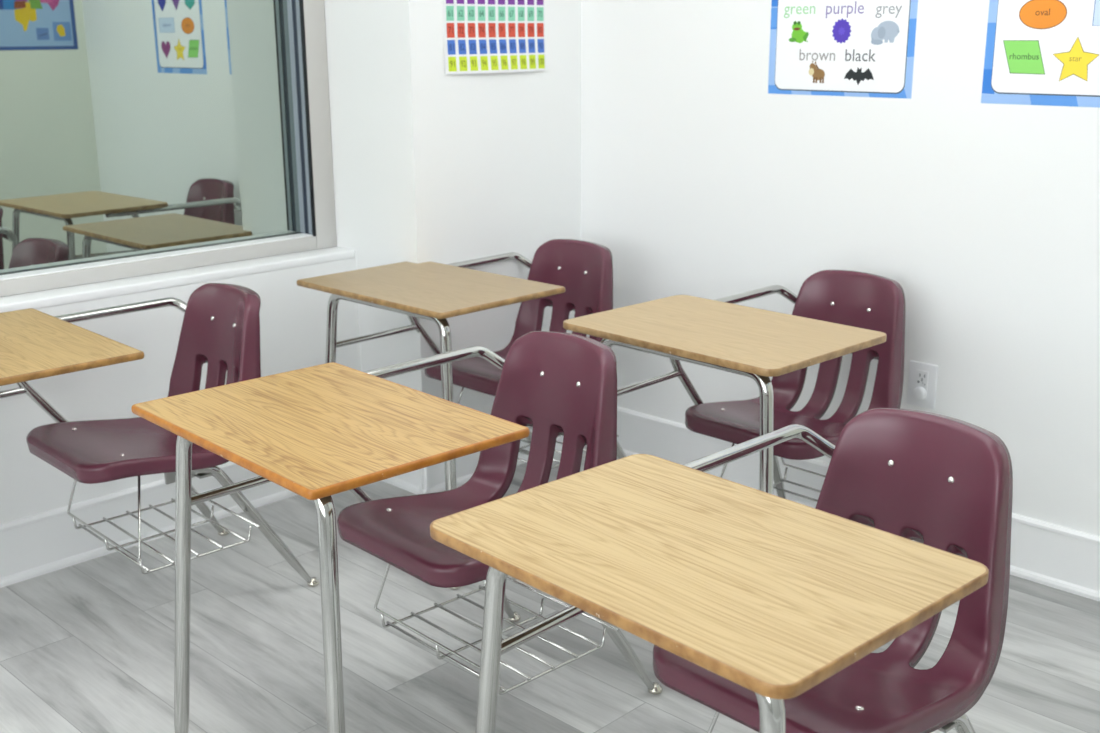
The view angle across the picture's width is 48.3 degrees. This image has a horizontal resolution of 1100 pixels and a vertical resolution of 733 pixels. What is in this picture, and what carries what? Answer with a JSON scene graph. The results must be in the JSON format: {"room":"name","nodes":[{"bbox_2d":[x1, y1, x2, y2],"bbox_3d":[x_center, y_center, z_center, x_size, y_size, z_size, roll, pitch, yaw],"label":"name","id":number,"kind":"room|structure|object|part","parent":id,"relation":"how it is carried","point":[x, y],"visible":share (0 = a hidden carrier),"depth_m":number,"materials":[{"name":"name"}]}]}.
{"room":"classroom","nodes":[
{"label":"classroom","id":0,"kind":"room"},
{"bbox_2d":[0,246,360,523],"bbox_3d":[-2.336,-0.558,2.411,0.401,2.700,4.463,14,21,43],"label":"wall","id":1,"kind":"structure","parent":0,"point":[293,317],"depth_m":3.49,"materials":[{"name":"white paint"}]},
{"bbox_2d":[0,461,297,587],"bbox_3d":[-2.179,0.702,2.601,0.026,0.167,4.463,14,21,43],"label":"baseboard","id":2,"kind":"structure","parent":1,"relation":"attached to","point":[43,543],"depth_m":3.48,"materials":[{"name":"white paint"}]},
{"bbox_2d":[0,0,336,296],"bbox_3d":[-1.490,-0.925,3.154,0.133,1.493,2.112,14,21,43],"label":"window","id":3,"kind":"structure","parent":1,"relation":"attached to","point":[138,137],"depth_m":3.59,"materials":[{"name":"grey"}]},
{"bbox_2d":[324,0,580,414],"bbox_3d":[-0.337,-1.047,4.162,0.713,2.700,0.933,14,21,43],"label":"wall","id":4,"kind":"structure","parent":0,"point":[431,164],"depth_m":3.87,"materials":[{"name":"white paint"}]},
{"bbox_2d":[381,466,430,494],"bbox_3d":[-0.514,0.305,4.022,0.340,0.167,0.026,14,21,43],"label":"baseboard","id":5,"kind":"object","parent":4,"relation":"attached to","point":[409,481],"visible":0.22,"depth_m":3.97,"materials":[{"name":"white paint"}]},
{"bbox_2d":[418,426,563,493],"bbox_3d":[-0.145,0.263,4.168,0.026,0.167,0.759,14,21,43],"label":"baseboard","id":6,"kind":"structure","parent":4,"relation":"attached to","point":[466,465],"depth_m":4.03,"materials":[{"name":"white paint"}]},
{"bbox_2d":[442,0,545,73],"bbox_3d":[-0.164,-1.184,3.772,0.013,0.545,0.433,14,21,43],"label":"chart","id":7,"kind":"object","parent":4,"relation":"attached to","point":[480,36],"visible":1,"depth_m":3.81,"materials":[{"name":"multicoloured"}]},
{"bbox_2d":[0,445,1099,732],"bbox_3d":[-0.180,1.163,1.378,5.700,0.100,5.600,14,21,43],"label":"floor","id":8,"kind":"structure","parent":0,"point":[87,646],"depth_m":2.93,"materials":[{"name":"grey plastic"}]},
{"bbox_2d":[0,283,318,586],"bbox_3d":[-1.110,0.252,3.036,0.945,0.794,0.672,-14,21,-42],"label":"student desk","id":9,"kind":"object","parent":8,"relation":"on","point":[220,329],"visible":0.8,"depth_m":3.11,"materials":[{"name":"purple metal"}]},
{"bbox_2d":[67,476,259,573],"bbox_3d":[-0.993,0.329,3.115,0.313,0.217,0.436,-14,21,-42],"label":"basket","id":10,"kind":"object","parent":9,"relation":"on","point":[238,497],"depth_m":3.10,"materials":[{"name":"silver metal"}]},
{"bbox_3d":[-1.043,0.337,3.458,0.033,0.384,0.292,9,18,31],"label":"leg","id":11,"kind":"part","parent":9,"relation":"part of","materials":[{"name":"silver metal"}]},
{"bbox_3d":[-0.781,0.412,3.160,0.329,0.393,0.028,-9,18,-30],"label":"leg","id":12,"kind":"part","parent":9,"relation":"part of","materials":[{"name":"silver metal"}]},
{"bbox_2d":[131,331,662,732],"bbox_3d":[-0.238,0.394,2.497,0.945,0.794,0.672,-14,20,-41],"label":"student desk","id":13,"kind":"object","parent":8,"relation":"on","point":[317,433],"visible":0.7,"depth_m":2.39,"materials":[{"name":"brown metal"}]},
{"bbox_3d":[-0.676,0.451,2.384,0.158,0.719,0.068,7,17,24],"label":"leg","id":14,"kind":"part","parent":13,"relation":"part of","materials":[{"name":"silver metal"}]},
{"bbox_3d":[-0.378,0.534,2.072,0.056,0.719,0.202,-8,17,-26],"label":"leg","id":15,"kind":"part","parent":13,"relation":"part of","materials":[{"name":"silver metal"}]},
{"bbox_2d":[374,564,618,694],"bbox_3d":[-0.121,0.472,2.575,0.313,0.217,0.436,-14,20,-41],"label":"basket","id":16,"kind":"object","parent":13,"relation":"on","point":[437,645],"depth_m":2.58,"materials":[{"name":"silver metal"}]},
{"bbox_3d":[-0.168,0.479,2.919,0.033,0.384,0.292,9,18,32],"label":"leg","id":17,"kind":"part","parent":13,"relation":"part of","materials":[{"name":"silver metal"}]},
{"bbox_3d":[0.091,0.555,2.618,0.329,0.393,0.028,-9,18,-29],"label":"leg","id":18,"kind":"part","parent":13,"relation":"part of","materials":[{"name":"silver metal"}]},
{"bbox_2d":[297,239,626,589],"bbox_3d":[-0.170,0.066,3.699,0.672,0.794,0.945,14,21,43],"label":"student desk","id":19,"kind":"object","parent":8,"relation":"on","point":[565,275],"visible":0.52,"depth_m":3.61,"materials":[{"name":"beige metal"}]},
{"bbox_3d":[-0.601,0.128,3.566,0.158,0.719,0.068,6,16,21],"label":"leg","id":20,"kind":"part","parent":19,"relation":"part of","materials":[{"name":"silver metal"}]},
{"bbox_3d":[-0.446,-0.169,3.341,0.268,0.029,0.032,14,21,43],"label":"rail","id":21,"kind":"part","parent":19,"relation":"part of","materials":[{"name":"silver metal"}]},
{"bbox_3d":[-0.288,0.208,3.268,0.056,0.719,0.202,-9,17,-29],"label":"leg","id":22,"kind":"part","parent":19,"relation":"part of","materials":[{"name":"silver metal"}]},
{"bbox_3d":[-0.118,0.150,4.124,0.033,0.384,0.292,8,18,29],"label":"leg","id":23,"kind":"part","parent":19,"relation":"part of","materials":[{"name":"silver metal"}]},
{"bbox_2d":[457,387,617,468],"bbox_3d":[-0.055,0.142,3.782,0.436,0.217,0.313,14,21,43],"label":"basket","id":24,"kind":"object","parent":19,"relation":"on","point":[521,450],"depth_m":3.74,"materials":[{"name":"silver metal"}]},
{"bbox_3d":[0.156,0.223,3.835,0.329,0.393,0.028,-10,18,-32],"label":"leg","id":25,"kind":"part","parent":19,"relation":"part of","materials":[{"name":"silver metal"}]},
{"bbox_2d":[430,408,1012,732],"bbox_3d":[0.381,0.547,1.924,0.952,0.794,0.681,-14,20,-41],"label":"student desk","id":26,"kind":"object","parent":8,"relation":"on","point":[768,612],"visible":1,"depth_m":1.77,"materials":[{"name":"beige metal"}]},
{"bbox_3d":[-0.057,0.605,1.807,0.158,0.719,0.068,7,17,24],"label":"leg","id":27,"kind":"part","parent":26,"relation":"part of","materials":[{"name":"silver metal"}]},
{"bbox_2d":[707,711,719,732],"bbox_3d":[0.499,0.626,1.996,0.313,0.217,0.436,-14,20,-41],"label":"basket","id":28,"kind":"object","parent":26,"relation":"on","point":[714,720],"depth_m":2.04,"materials":[{"name":"silver metal"}]},
{"bbox_3d":[0.241,0.689,1.494,0.056,0.719,0.202,-8,17,-26],"label":"leg","id":29,"kind":"part","parent":26,"relation":"part of","materials":[{"name":"silver metal"}]},
{"bbox_3d":[0.711,0.709,2.039,0.329,0.393,0.028,-9,18,-29],"label":"leg","id":30,"kind":"part","parent":26,"relation":"part of","materials":[{"name":"silver metal"}]},
{"bbox_2d":[563,270,922,543],"bbox_3d":[0.584,0.207,3.166,0.952,0.794,0.681,-14,21,-42],"label":"student desk","id":31,"kind":"object","parent":8,"relation":"on","point":[836,314],"visible":0.73,"depth_m":3.15,"materials":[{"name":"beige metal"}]},
{"bbox_3d":[0.150,0.267,3.041,0.158,0.719,0.068,6,17,23],"label":"leg","id":32,"kind":"part","parent":31,"relation":"part of","materials":[{"name":"silver metal"}]},
{"bbox_3d":[0.300,-0.028,2.812,0.032,0.029,0.268,-14,21,-42],"label":"rail","id":33,"kind":"part","parent":31,"relation":"part of","materials":[{"name":"silver metal"}]},
{"bbox_3d":[0.453,0.350,2.733,0.056,0.719,0.202,-8,17,-27],"label":"leg","id":34,"kind":"part","parent":31,"relation":"part of","materials":[{"name":"silver metal"}]},
{"bbox_2d":[720,443,825,501],"bbox_3d":[0.702,0.286,3.240,0.313,0.217,0.436,-14,21,-42],"label":"basket","id":35,"kind":"object","parent":31,"relation":"on","point":[782,480],"depth_m":3.43,"materials":[{"name":"silver metal"}]},
{"bbox_3d":[0.650,0.294,3.583,0.033,0.384,0.292,9,18,31],"label":"leg","id":36,"kind":"part","parent":31,"relation":"part of","materials":[{"name":"silver metal"}]},
{"bbox_2d":[581,0,1099,535],"bbox_3d":[1.146,-0.807,3.253,2.722,2.700,0.200,14,21,43],"label":"wall","id":37,"kind":"structure","parent":0,"point":[698,180],"depth_m":3.43,"materials":[{"name":"white paint"}]},
{"bbox_2d":[768,0,917,98],"bbox_3d":[0.807,-1.083,3.376,0.463,0.660,0.001,14,21,43],"label":"poster","id":38,"kind":"object","parent":37,"relation":"attached to","point":[854,48],"visible":1,"depth_m":3.42,"materials":[{"name":"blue paper"}]},
{"bbox_2d":[617,406,1099,601],"bbox_3d":[1.038,0.427,3.542,2.622,0.167,0.026,14,21,43],"label":"baseboard","id":39,"kind":"structure","parent":37,"relation":"attached to","point":[1059,557],"depth_m":3.75,"materials":[{"name":"white paint"}]},
{"bbox_2d":[907,360,937,408],"bbox_3d":[1.040,0.053,3.439,0.086,0.128,0.024,14,21,43],"label":"wall outlet","id":40,"kind":"object","parent":37,"relation":"attached to","point":[922,379],"visible":1,"depth_m":3.44,"materials":[{"name":"white plastic"}]},
{"bbox_2d":[915,369,928,399],"bbox_3d":[1.044,0.052,3.443,0.036,0.084,0.006,14,21,43],"label":"receptacle","id":41,"kind":"object","parent":40,"relation":"attached to","point":[921,375],"depth_m":3.43,"materials":[{"name":"grey plastic"}]},
{"bbox_2d":[981,0,1099,106],"bbox_3d":[1.279,-0.958,2.931,0.463,0.661,0.001,14,21,43],"label":"poster","id":42,"kind":"object","parent":37,"relation":"attached to","point":[1038,52],"visible":1,"depth_m":3.04,"materials":[{"name":"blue paper"}]}
]}

